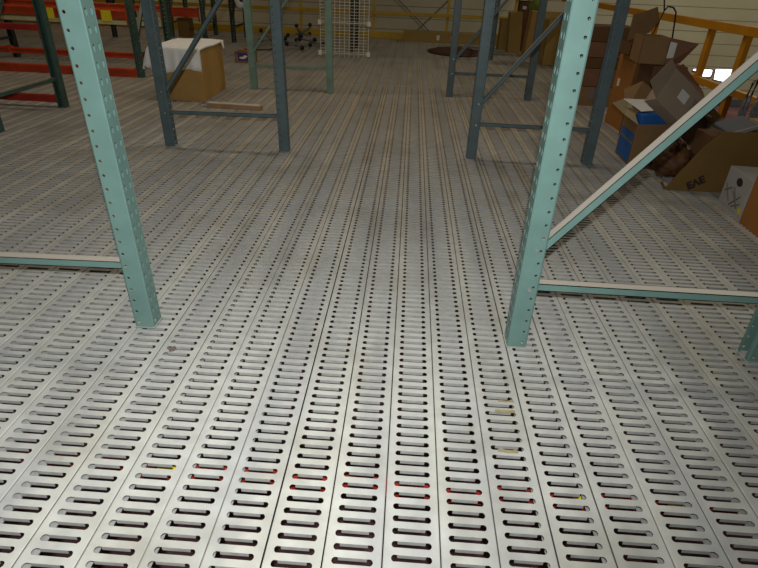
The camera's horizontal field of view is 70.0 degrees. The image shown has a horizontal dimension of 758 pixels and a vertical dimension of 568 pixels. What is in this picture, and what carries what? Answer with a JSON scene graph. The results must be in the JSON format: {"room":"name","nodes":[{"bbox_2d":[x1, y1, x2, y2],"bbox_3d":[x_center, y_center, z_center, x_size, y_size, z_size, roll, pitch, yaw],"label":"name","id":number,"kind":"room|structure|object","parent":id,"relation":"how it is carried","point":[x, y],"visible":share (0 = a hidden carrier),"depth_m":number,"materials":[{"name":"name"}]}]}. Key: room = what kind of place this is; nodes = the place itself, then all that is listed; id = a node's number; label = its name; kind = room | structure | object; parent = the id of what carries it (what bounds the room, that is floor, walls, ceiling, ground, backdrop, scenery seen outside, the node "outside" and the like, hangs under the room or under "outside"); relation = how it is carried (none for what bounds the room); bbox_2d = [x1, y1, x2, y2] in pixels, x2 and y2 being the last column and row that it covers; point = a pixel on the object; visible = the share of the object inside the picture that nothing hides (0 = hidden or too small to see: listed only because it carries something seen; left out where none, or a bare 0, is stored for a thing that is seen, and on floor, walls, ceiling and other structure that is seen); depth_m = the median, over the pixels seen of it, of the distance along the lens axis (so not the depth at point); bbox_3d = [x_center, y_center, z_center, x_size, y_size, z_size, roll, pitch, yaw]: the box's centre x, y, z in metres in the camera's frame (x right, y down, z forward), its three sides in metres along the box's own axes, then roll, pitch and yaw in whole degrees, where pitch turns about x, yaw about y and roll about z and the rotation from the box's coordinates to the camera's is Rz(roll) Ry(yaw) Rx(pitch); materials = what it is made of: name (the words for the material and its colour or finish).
{"room":"warehouse","nodes":[
{"label":"warehouse","id":0,"kind":"room"},
{"bbox_2d":[0,21,757,567],"bbox_3d":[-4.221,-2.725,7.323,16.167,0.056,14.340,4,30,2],"label":"floor","id":1,"kind":"structure","parent":0,"point":[34,129],"depth_m":2.46,"materials":[{"name":"grey metal"}]},
{"bbox_2d":[0,20,21,56],"bbox_3d":[-5.909,-4.468,7.818,0.094,2.348,1.182,4,30,2],"label":"frame","id":2,"kind":"object","parent":1,"relation":"on","point":[11,34],"visible":0.39,"depth_m":8.72,"materials":[{"name":"paint"}]},
{"bbox_2d":[0,45,10,51],"bbox_3d":[-7.228,-3.873,8.771,2.550,0.110,0.073,4,30,2],"label":"beam","id":3,"kind":"structure","parent":2,"relation":"attached to","point":[2,48],"depth_m":8.72,"materials":[{"name":"metal"}]},
{"bbox_2d":[0,0,69,132],"bbox_3d":[-3.473,-2.706,4.935,0.094,2.348,1.182,4,30,2],"label":"frame","id":4,"kind":"object","parent":1,"relation":"on","point":[39,6],"visible":1,"depth_m":5.65,"materials":[{"name":"green paint"}]},
{"bbox_2d":[0,22,40,38],"bbox_3d":[-4.759,-2.701,5.652,2.520,0.160,0.073,4,30,2],"label":"beam","id":5,"kind":"structure","parent":4,"relation":"attached to","point":[13,26],"depth_m":5.59,"materials":[{"name":"red metal"}]},
{"bbox_2d":[0,93,56,102],"bbox_3d":[-4.784,-2.123,5.984,2.520,0.095,0.073,4,30,2],"label":"beam","id":6,"kind":"structure","parent":4,"relation":"attached to","point":[16,96],"depth_m":5.94,"materials":[{"name":"red metal"}]},
{"bbox_2d":[0,0,162,327],"bbox_3d":[-1.524,-1.085,1.760,1.222,2.894,0.094,3,30,2],"label":"frame","id":7,"kind":"object","parent":1,"relation":"on","point":[80,18],"visible":1,"depth_m":2.08,"materials":[{"name":"teal paint"}]},
{"bbox_2d":[106,0,136,36],"bbox_3d":[-5.616,-6.614,11.568,0.094,2.348,1.142,4,30,2],"label":"frame","id":8,"kind":"object","parent":1,"relation":"on","point":[113,27],"visible":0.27,"depth_m":11.61,"materials":[{"name":"paint"}]},
{"bbox_2d":[124,0,170,77],"bbox_3d":[-3.304,-4.234,7.604,0.094,2.348,1.182,4,30,2],"label":"frame","id":9,"kind":"object","parent":1,"relation":"on","point":[134,33],"visible":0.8,"depth_m":7.55,"materials":[{"name":"green paint"}]},
{"bbox_2d":[2,4,129,25],"bbox_3d":[-4.657,-3.677,7.346,2.535,0.210,0.077,4,30,2],"label":"beam","id":10,"kind":"structure","parent":9,"relation":"attached to","point":[105,14],"depth_m":7.30,"materials":[{"name":"red metal"}]},
{"bbox_2d":[0,62,138,77],"bbox_3d":[-4.683,-3.070,7.698,2.535,0.135,0.073,4,30,2],"label":"beam","id":11,"kind":"structure","parent":9,"relation":"attached to","point":[4,66],"depth_m":7.68,"materials":[{"name":"metal"}]},
{"bbox_2d":[10,45,144,58],"bbox_3d":[-4.615,-3.684,8.635,2.535,0.110,0.073,4,30,2],"label":"beam","id":12,"kind":"structure","parent":9,"relation":"attached to","point":[24,50],"depth_m":8.63,"materials":[{"name":"metal"}]},
{"bbox_2d":[0,13,161,26],"bbox_3d":[-4.601,-4.077,8.337,2.525,0.110,0.060,4,30,2],"label":"beam","id":13,"kind":"structure","parent":9,"relation":"attached to","point":[3,16],"depth_m":8.34,"materials":[{"name":"metal"}]},
{"bbox_2d":[3,0,162,17],"bbox_3d":[-4.591,-4.247,8.311,2.535,0.190,0.073,4,30,2],"label":"beam","id":14,"kind":"structure","parent":9,"relation":"attached to","point":[52,3],"depth_m":8.27,"materials":[{"name":"red metal"}]},
{"bbox_2d":[168,346,176,351],"bbox_3d":[-0.876,0.275,2.296,0.030,0.005,0.034,-15,34,-28],"label":"scrap","id":15,"kind":"object","parent":1,"relation":"on","point":[171,349],"visible":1,"depth_m":2.29,"materials":[{"name":"paper"}]},
{"bbox_2d":[166,0,187,36],"bbox_3d":[-4.523,-6.764,11.911,0.094,2.348,1.072,4,30,2],"label":"frame","id":16,"kind":"object","parent":1,"relation":"on","point":[170,2],"visible":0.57,"depth_m":11.91,"materials":[{"name":"green paint"}]},
{"bbox_2d":[170,6,199,20],"bbox_3d":[-4.221,-5.888,11.802,0.590,0.280,0.073,4,30,2],"label":"beam","id":17,"kind":"structure","parent":16,"relation":"attached to","point":[175,11],"depth_m":11.77,"materials":[{"name":"red metal"}]},
{"bbox_2d":[177,17,194,36],"bbox_3d":[-4.341,-5.769,12.168,0.250,0.380,0.300,4,30,2],"label":"carton","id":18,"kind":"object","parent":1,"relation":"on","point":[185,24],"visible":1,"depth_m":12.07,"materials":[{"name":"brown cardboard"}]},
{"bbox_2d":[164,43,225,101],"bbox_3d":[-2.317,-2.659,6.708,0.540,0.585,0.850,4,30,2],"label":"carton","id":19,"kind":"object","parent":1,"relation":"on","point":[190,85],"visible":0.64,"depth_m":6.46,"materials":[{"name":"beige cardboard"}]},
{"bbox_2d":[142,38,224,72],"bbox_3d":[-2.374,-2.796,6.611,0.712,0.292,0.941,4,30,2],"label":"sheet","id":20,"kind":"object","parent":19,"relation":"on","point":[174,50],"visible":0.75,"depth_m":6.24,"materials":[{"name":"white fabric"}]},
{"bbox_2d":[199,0,218,38],"bbox_3d":[-3.800,-6.677,11.813,0.094,2.348,0.842,4,30,2],"label":"frame","id":21,"kind":"object","parent":1,"relation":"on","point":[201,3],"visible":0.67,"depth_m":12.01,"materials":[{"name":"green paint"}]},
{"bbox_2d":[140,0,290,151],"bbox_3d":[-1.322,-2.460,4.162,1.198,2.882,0.094,3,30,2],"label":"frame","id":22,"kind":"object","parent":1,"relation":"on","point":[275,6],"visible":1,"depth_m":4.54,"materials":[{"name":"metal"}]},
{"bbox_2d":[202,101,262,110],"bbox_3d":[-1.685,-2.052,6.212,0.694,0.075,0.090,5,30,4],"label":"batten","id":23,"kind":"object","parent":1,"relation":"on","point":[211,104],"visible":1,"depth_m":6.18,"materials":[{"name":"brown wood"}]},
{"bbox_2d":[228,0,245,42],"bbox_3d":[-3.041,-6.469,11.507,0.094,2.348,1.092,4,30,2],"label":"frame","id":24,"kind":"object","parent":1,"relation":"on","point":[230,2],"visible":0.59,"depth_m":11.47,"materials":[{"name":"paint"}]},
{"bbox_2d":[234,0,242,9],"bbox_3d":[-2.899,-5.792,10.999,0.389,0.382,0.153,13,32,18],"label":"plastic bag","id":25,"kind":"object","parent":24,"relation":"hanging from","point":[239,3],"visible":0.85,"depth_m":10.96,"materials":[{"name":"white plastic"}]},
{"bbox_2d":[234,50,256,62],"bbox_3d":[-2.279,-3.900,9.279,0.300,0.175,0.320,4,30,2],"label":"carton","id":26,"kind":"object","parent":1,"relation":"on","point":[241,56],"visible":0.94,"depth_m":9.17,"materials":[{"name":"cardboard"}]},
{"bbox_2d":[0,0,517,39],"bbox_3d":[-3.416,-6.770,13.304,15.500,1.150,0.110,4,30,2],"label":"safety railing","id":27,"kind":"object","parent":1,"relation":"attached to","point":[221,27],"visible":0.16,"depth_m":13.33,"materials":[{"name":"metal"}]},
{"bbox_2d":[258,28,285,41],"bbox_3d":[-2.227,-5.111,11.261,0.594,0.349,0.499,-13,33,-25],"label":"base","id":28,"kind":"object","parent":1,"relation":"on","point":[260,29],"visible":0.33,"depth_m":11.26,"materials":[{"name":"grey plastic"}]},
{"bbox_2d":[243,0,333,92],"bbox_3d":[-1.127,-3.822,6.544,1.188,2.882,0.094,3,30,2],"label":"frame","id":29,"kind":"object","parent":1,"relation":"on","point":[251,47],"visible":1,"depth_m":6.96,"materials":[{"name":"green paint"}]},
{"bbox_2d":[284,36,311,50],"bbox_3d":[-1.625,-4.847,10.899,0.567,0.228,0.582,-4,31,-11],"label":"base","id":30,"kind":"object","parent":1,"relation":"on","point":[296,44],"visible":0.99,"depth_m":10.90,"materials":[{"name":"grey plastic"}]},
{"bbox_2d":[286,23,311,41],"bbox_3d":[-1.693,-5.368,11.572,0.594,0.412,0.453,-18,35,-31],"label":"base","id":31,"kind":"object","parent":1,"relation":"on","point":[296,24],"visible":0.99,"depth_m":11.49,"materials":[{"name":"grey plastic"}]},
{"bbox_2d":[298,33,324,45],"bbox_3d":[-1.428,-5.166,11.433,0.585,0.245,0.557,10,31,12],"label":"base","id":32,"kind":"object","parent":1,"relation":"on","point":[314,40],"visible":0.86,"depth_m":11.35,"materials":[{"name":"grey plastic"}]},
{"bbox_2d":[318,0,370,57],"bbox_3d":[-0.631,-4.944,9.886,0.976,1.500,0.060,4,30,2],"label":"grid panel","id":33,"kind":"object","parent":1,"relation":"on","point":[320,22],"visible":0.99,"depth_m":10.03,"materials":[{"name":"silver metal"}]},
{"bbox_2d":[350,0,358,53],"bbox_3d":[-0.460,-5.854,10.629,0.094,2.348,1.022,4,30,2],"label":"frame","id":34,"kind":"object","parent":1,"relation":"on","point":[352,35],"visible":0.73,"depth_m":10.70,"materials":[{"name":"paint"}]},
{"bbox_2d":[0,450,740,523],"bbox_3d":[0.516,0.746,1.887,9.000,0.062,0.042,4,30,2],"label":"support beam","id":35,"kind":"structure","parent":1,"relation":"attached to","point":[295,476],"depth_m":1.89,"materials":[{"name":"metal"}]},
{"bbox_2d":[403,30,497,45],"bbox_3d":[1.736,-5.930,13.049,2.300,0.230,0.304,4,30,2],"label":"carton","id":36,"kind":"object","parent":1,"relation":"on","point":[408,35],"visible":0.59,"depth_m":12.93,"materials":[{"name":"cardboard"}]},
{"bbox_2d":[428,47,477,56],"bbox_3d":[1.626,-4.934,11.497,1.205,0.118,1.510,4,30,2],"label":"tarpaulin","id":37,"kind":"object","parent":1,"relation":"on","point":[443,51],"visible":0.62,"depth_m":11.17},
{"bbox_2d":[489,0,500,59],"bbox_3d":[2.280,-5.744,10.640,0.094,2.348,1.292,4,30,2],"label":"frame","id":38,"kind":"object","parent":1,"relation":"on","point":[495,22],"visible":0.36,"depth_m":10.43,"materials":[{"name":"metal"}]},
{"bbox_2d":[446,0,547,100],"bbox_3d":[1.521,-3.735,6.588,1.137,2.851,0.094,4,30,2],"label":"frame","id":39,"kind":"object","parent":1,"relation":"on","point":[542,7],"visible":0.95,"depth_m":6.99,"materials":[{"name":"metal"}]},
{"bbox_2d":[496,18,507,49],"bbox_3d":[2.858,-5.620,12.201,0.310,0.620,0.350,4,30,2],"label":"carton","id":40,"kind":"object","parent":1,"relation":"on","point":[502,31],"visible":0.52,"depth_m":12.09,"materials":[{"name":"cardboard"}]},
{"bbox_2d":[495,409,514,412],"bbox_3d":[0.475,0.479,2.040,0.075,0.005,0.016,4,30,2],"label":"scrap","id":41,"kind":"object","parent":1,"relation":"on","point":[496,410],"visible":1,"depth_m":2.04,"materials":[{"name":"beige paper"}]},
{"bbox_2d":[498,448,517,452],"bbox_3d":[0.445,0.576,1.869,0.070,0.005,0.014,5,30,4],"label":"scrap","id":42,"kind":"object","parent":1,"relation":"on","point":[500,449],"visible":1,"depth_m":1.87,"materials":[{"name":"beige paper"}]},
{"bbox_2d":[506,11,522,53],"bbox_3d":[2.917,-5.431,11.700,0.315,0.816,0.300,4,30,2],"label":"carton","id":43,"kind":"object","parent":1,"relation":"on","point":[514,27],"visible":1,"depth_m":11.58,"materials":[{"name":"cardboard"}]},
{"bbox_2d":[527,0,539,11],"bbox_3d":[3.278,-5.810,11.345,0.351,0.384,0.289,4,30,2],"label":"bag","id":44,"kind":"object","parent":43,"relation":"on","point":[534,4],"visible":0.38,"depth_m":11.25,"materials":[{"name":"plastic"}]},
{"bbox_2d":[517,0,529,50],"bbox_3d":[3.205,-5.725,12.029,0.320,1.000,0.304,4,30,2],"label":"carton","id":45,"kind":"object","parent":1,"relation":"on","point":[522,6],"visible":0.35,"depth_m":11.82,"materials":[{"name":"cardboard"}]},
{"bbox_2d":[521,10,537,56],"bbox_3d":[3.210,-5.198,11.265,0.324,0.863,0.350,4,30,2],"label":"carton","id":46,"kind":"object","parent":1,"relation":"on","point":[531,23],"visible":0.36,"depth_m":11.14,"materials":[{"name":"beige cardboard"}]},
{"bbox_2d":[465,0,630,164],"bbox_3d":[1.396,-2.349,4.170,1.122,2.851,0.094,4,30,2],"label":"frame","id":47,"kind":"object","parent":1,"relation":"on","point":[617,27],"visible":1,"depth_m":4.51,"materials":[{"name":"metal"}]},
{"bbox_2d":[537,11,562,65],"bbox_3d":[3.284,-4.662,10.292,0.320,0.894,0.441,4,30,2],"label":"carton","id":48,"kind":"object","parent":1,"relation":"on","point":[549,45],"visible":0.57,"depth_m":10.21,"materials":[{"name":"cardboard"}]},
{"bbox_2d":[575,86,611,106],"bbox_3d":[2.886,-2.552,7.259,0.580,0.234,0.454,4,30,2],"label":"carton","id":49,"kind":"object","parent":1,"relation":"on","point":[587,93],"visible":0.16,"depth_m":7.07,"materials":[{"name":"cardboard"}]},
{"bbox_2d":[578,68,616,86],"bbox_3d":[2.915,-2.751,7.146,0.580,0.214,0.450,4,30,2],"label":"carton","id":50,"kind":"object","parent":49,"relation":"on","point":[591,75],"visible":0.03,"depth_m":6.95,"materials":[{"name":"cardboard"}]},
{"bbox_2d":[582,55,618,68],"bbox_3d":[2.902,-2.904,7.059,0.580,0.124,0.450,4,30,2],"label":"carton","id":51,"kind":"object","parent":50,"relation":"on","point":[592,62],"visible":0.14,"depth_m":6.87,"materials":[{"name":"cardboard"}]},
{"bbox_2d":[587,41,620,57],"bbox_3d":[2.927,-3.037,6.981,0.580,0.174,0.450,4,30,2],"label":"carton","id":52,"kind":"object","parent":51,"relation":"on","point":[596,49],"visible":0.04,"depth_m":6.79,"materials":[{"name":"cardboard"}]},
{"bbox_2d":[586,24,633,41],"bbox_3d":[2.914,-3.194,6.892,0.580,0.174,0.450,4,30,2],"label":"carton","id":53,"kind":"object","parent":52,"relation":"on","point":[600,33],"visible":0.26,"depth_m":6.70,"materials":[{"name":"cardboard"}]},
{"bbox_2d":[604,53,636,130],"bbox_3d":[2.771,-2.106,5.949,0.232,0.760,0.520,2,30,-1],"label":"carton","id":54,"kind":"object","parent":1,"relation":"on","point":[626,67],"visible":0.26,"depth_m":5.98,"materials":[{"name":"orange cardboard"}]},
{"bbox_2d":[619,7,658,54],"bbox_3d":[2.740,-2.643,5.648,0.300,0.450,0.320,1,30,-3],"label":"carton","id":55,"kind":"object","parent":54,"relation":"on","point":[644,22],"visible":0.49,"depth_m":5.60,"materials":[{"name":"cardboard"}]},
{"bbox_2d":[503,0,757,362],"bbox_3d":[1.184,-0.943,1.711,1.135,2.851,0.094,4,30,2],"label":"frame","id":56,"kind":"object","parent":1,"relation":"on","point":[537,238],"visible":1,"depth_m":2.04,"materials":[{"name":"teal paint"}]},
{"bbox_2d":[613,81,671,164],"bbox_3d":[2.428,-1.484,4.980,0.703,0.622,0.665,4,30,2],"label":"carton","id":57,"kind":"object","parent":1,"relation":"on","point":[633,138],"visible":0.61,"depth_m":4.84,"materials":[{"name":"cardboard"}]},
{"bbox_2d":[636,111,666,124],"bbox_3d":[2.425,-1.340,4.882,0.301,0.410,0.137,-4,30,-11],"label":"package","id":58,"kind":"object","parent":57,"relation":"in","point":[645,117],"visible":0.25,"depth_m":4.76},
{"bbox_2d":[624,99,653,111],"bbox_3d":[2.332,-1.587,4.810,0.290,0.073,0.180,4,30,2],"label":"leaflet","id":59,"kind":"object","parent":58,"relation":"on","point":[640,104],"visible":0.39,"depth_m":4.80,"materials":[{"name":"white paper"}]},
{"bbox_2d":[645,59,723,146],"bbox_3d":[2.661,-1.547,4.757,0.908,0.803,0.360,0,30,-4],"label":"carton","id":60,"kind":"object","parent":57,"relation":"on","point":[675,91],"visible":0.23,"depth_m":4.62,"materials":[{"name":"cardboard"}]},
{"bbox_2d":[619,64,687,133],"bbox_3d":[2.739,-1.821,5.456,0.310,0.755,0.460,4,30,2],"label":"carton","id":61,"kind":"object","parent":1,"relation":"on","point":[645,73],"visible":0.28,"depth_m":5.27,"materials":[{"name":"cardboard"}]},
{"bbox_2d":[629,33,698,64],"bbox_3d":[2.706,-2.230,5.161,0.480,0.235,0.365,7,30,7],"label":"carton","id":62,"kind":"object","parent":61,"relation":"on","point":[653,49],"visible":0.99,"depth_m":5.04,"materials":[{"name":"cardboard"}]},
{"bbox_2d":[562,0,757,118],"bbox_3d":[4.000,-3.344,7.974,0.120,1.175,11.600,4,30,2],"label":"safety railing","id":63,"kind":"object","parent":1,"relation":"attached to","point":[749,32],"visible":0.2,"depth_m":6.30,"materials":[{"name":"metal"}]},
{"bbox_2d":[652,0,676,37],"bbox_3d":[3.131,-2.536,6.158,0.300,1.322,0.150,4,30,2],"label":"trolley","id":64,"kind":"object","parent":1,"relation":"on","point":[664,8],"visible":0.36,"depth_m":5.90,"materials":[{"name":"black metal"}]},
{"bbox_2d":[652,138,693,176],"bbox_3d":[2.462,-1.050,4.535,0.322,0.337,0.310,4,30,2],"label":"wrapping","id":65,"kind":"object","parent":1,"relation":"on","point":[671,161],"visible":0.68,"depth_m":4.44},
{"bbox_2d":[660,128,757,192],"bbox_3d":[2.850,-1.028,4.365,1.180,0.475,0.424,4,30,2],"label":"carton","id":66,"kind":"object","parent":1,"relation":"on","point":[714,151],"visible":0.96,"depth_m":4.21,"materials":[{"name":"cardboard"}]},
{"bbox_2d":[713,115,757,132],"bbox_3d":[2.826,-1.248,4.281,0.280,0.122,0.189,-5,31,-13],"label":"screen panel","id":67,"kind":"object","parent":66,"relation":"on","point":[741,123],"visible":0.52,"depth_m":4.27,"materials":[{"name":"grey plastic"}]},
{"bbox_2d":[704,96,741,106],"bbox_3d":[10.299,-5.592,16.536,1.600,0.200,0.400,4,30,2],"label":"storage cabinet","id":68,"kind":"object","parent":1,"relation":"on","point":[734,102],"visible":0.13,"depth_m":16.35,"materials":[{"name":"grey metal"}]},
{"bbox_2d":[690,114,757,148],"bbox_3d":[2.999,-1.233,4.727,0.472,0.481,0.437,4,30,2],"label":"carton","id":69,"kind":"object","parent":1,"relation":"on","point":[710,120],"visible":0.09,"depth_m":4.64,"materials":[{"name":"beige cardboard"}]},
{"bbox_2d":[719,165,757,217],"bbox_3d":[2.750,-0.658,3.917,0.346,0.275,0.360,6,30,5],"label":"carton","id":70,"kind":"object","parent":1,"relation":"on","point":[740,180],"visible":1,"depth_m":3.91,"materials":[{"name":"white cardboard"}]},
{"bbox_2d":[737,79,755,116],"bbox_3d":[3.431,-1.582,5.154,0.056,0.692,0.036,4,30,2],"label":"tube","id":71,"kind":"object","parent":1,"relation":"on","point":[744,100],"visible":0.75,"depth_m":5.07,"materials":[{"name":"black rubber"}]},
{"bbox_2d":[739,176,757,236],"bbox_3d":[2.742,-0.418,3.414,0.500,0.360,0.610,4,30,3],"label":"carton","id":72,"kind":"object","parent":1,"relation":"on","point":[749,218],"visible":1,"depth_m":3.64,"materials":[{"name":"orange cardboard"}]},
{"bbox_2d":[742,79,757,116],"bbox_3d":[3.487,-1.593,5.178,0.056,0.692,0.036,4,30,2],"label":"tube","id":73,"kind":"object","parent":1,"relation":"on","point":[747,104],"visible":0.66,"depth_m":5.10,"materials":[{"name":"grey plastic"}]},
{"bbox_2d":[748,97,757,118],"bbox_3d":[3.541,-1.575,5.151,0.056,0.692,0.036,4,30,2],"label":"tube","id":74,"kind":"object","parent":1,"relation":"on","point":[755,104],"visible":0.26,"depth_m":5.10,"materials":[{"name":"grey plastic"}]},
{"bbox_2d":[749,118,757,123],"bbox_3d":[3.445,-1.201,4.765,0.342,0.421,0.350,4,30,2],"label":"carton","id":75,"kind":"object","parent":1,"relation":"on","point":[755,120],"visible":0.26,"depth_m":4.76,"materials":[{"name":"beige cardboard"}]},
{"bbox_2d":[753,105,757,117],"bbox_3d":[3.597,-1.587,5.175,0.056,0.692,0.036,4,30,2],"label":"tube","id":76,"kind":"object","parent":1,"relation":"on","point":[756,110],"visible":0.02,"depth_m":5.14,"materials":[{"name":"black rubber"}]},
{"bbox_2d":[12,0,757,96],"bbox_3d":[1.063,-9.157,15.578,32.000,8.750,0.200,4,30,2],"label":"wall","id":77,"kind":"structure","parent":0,"point":[725,47],"depth_m":16.07,"materials":[{"name":"beige"}]},
{"bbox_2d":[399,0,447,30],"bbox_3d":[-0.989,-8.079,16.160,20.000,1.268,0.036,4,30,2],"label":"brace","id":78,"kind":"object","parent":77,"relation":"attached to","point":[399,0],"depth_m":16.08,"materials":[{"name":"metal"}]},
{"bbox_2d":[702,68,713,77],"bbox_3d":[9.943,-6.395,16.420,0.351,0.271,0.040,4,30,2],"label":"window","id":79,"kind":"structure","parent":77,"relation":"in","point":[708,72],"depth_m":16.42,"materials":[{"name":"white glass"}]},
{"bbox_2d":[712,68,731,81],"bbox_3d":[10.455,-6.316,16.430,0.661,0.461,0.040,4,30,2],"label":"window","id":80,"kind":"structure","parent":77,"relation":"in","point":[720,74],"depth_m":16.41,"materials":[{"name":"white"}]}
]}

